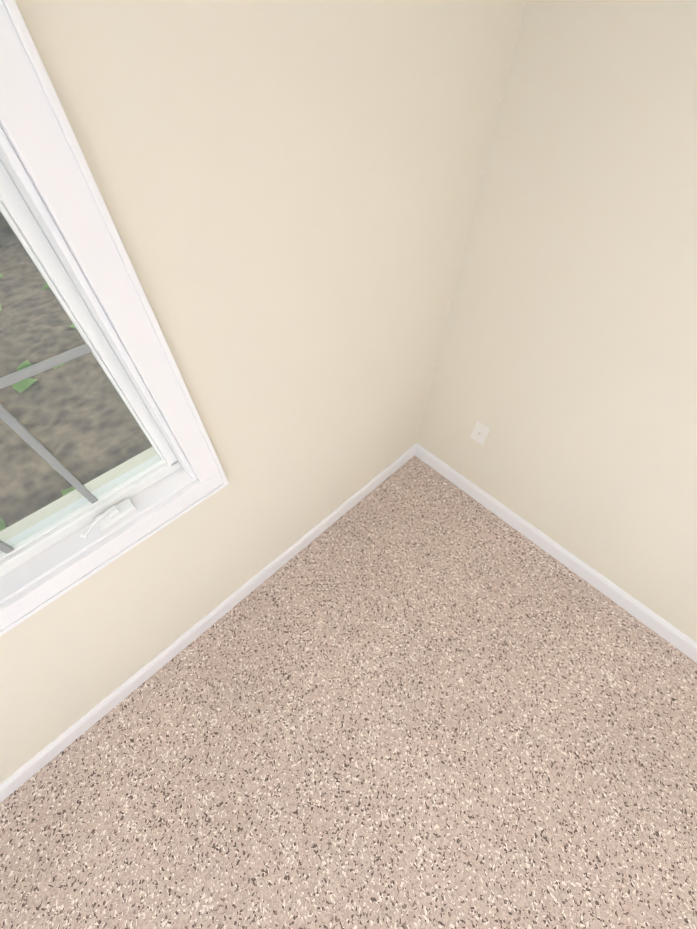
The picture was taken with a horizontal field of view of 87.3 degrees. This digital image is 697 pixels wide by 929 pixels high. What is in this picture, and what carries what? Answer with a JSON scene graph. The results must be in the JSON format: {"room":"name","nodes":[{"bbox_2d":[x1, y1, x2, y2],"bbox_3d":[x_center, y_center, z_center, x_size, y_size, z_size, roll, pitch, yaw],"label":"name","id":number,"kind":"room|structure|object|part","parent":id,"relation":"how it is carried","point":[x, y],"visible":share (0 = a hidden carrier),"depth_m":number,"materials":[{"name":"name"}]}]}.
{"room":"empty room","nodes":[
{"label":"empty room","id":0,"kind":"room"},
{"bbox_2d":[0,0,525,783],"bbox_3d":[-1.307,0.465,0.414,5.000,2.222,0.200,-37,62,-25],"label":"wall","id":1,"kind":"structure","parent":0,"point":[288,190],"depth_m":0.87,"materials":[{"name":"paint"}]},
{"bbox_2d":[0,0,228,636],"bbox_3d":[-0.699,-0.177,0.444,0.794,1.342,0.175,-37,62,-25],"label":"window","id":2,"kind":"structure","parent":1,"relation":"in","point":[36,127],"depth_m":0.70,"materials":[{"name":"white plastic"}]},
{"bbox_3d":[-0.707,-0.186,0.446,0.564,1.104,0.010,-37,62,-25],"label":"window muntins","id":3,"kind":"part","parent":2,"relation":"part of","materials":[{"name":"white plastic"}]},
{"bbox_3d":[-0.710,-0.186,0.451,0.630,1.178,0.045,-37,62,-25],"label":"window sash","id":4,"kind":"part","parent":2,"relation":"part of","materials":[{"name":"white plastic"}]},
{"bbox_2d":[80,498,135,537],"bbox_3d":[-0.615,0.132,0.925,0.132,0.040,0.041,-37,62,-25],"label":"window crank","id":5,"kind":"object","parent":2,"relation":"attached to","point":[110,516],"depth_m":0.93,"materials":[{"name":"white plastic"}]},
{"bbox_2d":[0,443,417,802],"bbox_3d":[-1.246,1.168,1.218,4.600,0.095,0.014,-37,62,-25],"label":"baseboard","id":6,"kind":"structure","parent":1,"relation":"attached to","point":[23,774],"depth_m":1.53,"materials":[{"name":"white wood"}]},
{"bbox_2d":[0,455,696,928],"bbox_3d":[0.278,2.484,0.345,5.000,0.060,4.800,-37,62,-25],"label":"floor","id":7,"kind":"structure","parent":0,"point":[414,691],"depth_m":1.35,"materials":[{"name":"carpet"}]},
{"bbox_2d":[417,0,696,641],"bbox_3d":[2.086,0.535,0.412,0.200,2.222,4.600,-37,62,-25],"label":"wall","id":8,"kind":"structure","parent":0,"point":[565,371],"depth_m":1.14,"materials":[{"name":"paint"}]},
{"bbox_2d":[471,421,490,444],"bbox_3d":[0.625,-0.147,1.744,0.016,0.116,0.072,-37,62,-25],"label":"jack","id":9,"kind":"object","parent":8,"relation":"attached to","point":[480,432],"visible":1,"depth_m":1.74,"materials":[{"name":"white plastic"}]},
{"bbox_2d":[415,444,696,662],"bbox_3d":[1.432,0.764,1.562,0.014,0.095,2.948,-37,62,-25],"label":"baseboard","id":10,"kind":"structure","parent":8,"relation":"attached to","point":[656,623],"depth_m":1.77,"materials":[{"name":"white wood"}]},
{"label":"outside","id":11,"kind":"structure","parent":0,"visible":0},
{"bbox_2d":[0,212,151,530],"bbox_3d":[-6.374,-17.886,2.417,70.000,23.000,29.800,-37,62,-25],"label":"garden","id":12,"kind":"object","parent":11,"point":[62,447],"depth_m":1.53,"materials":[{"name":"grey"}]}
]}

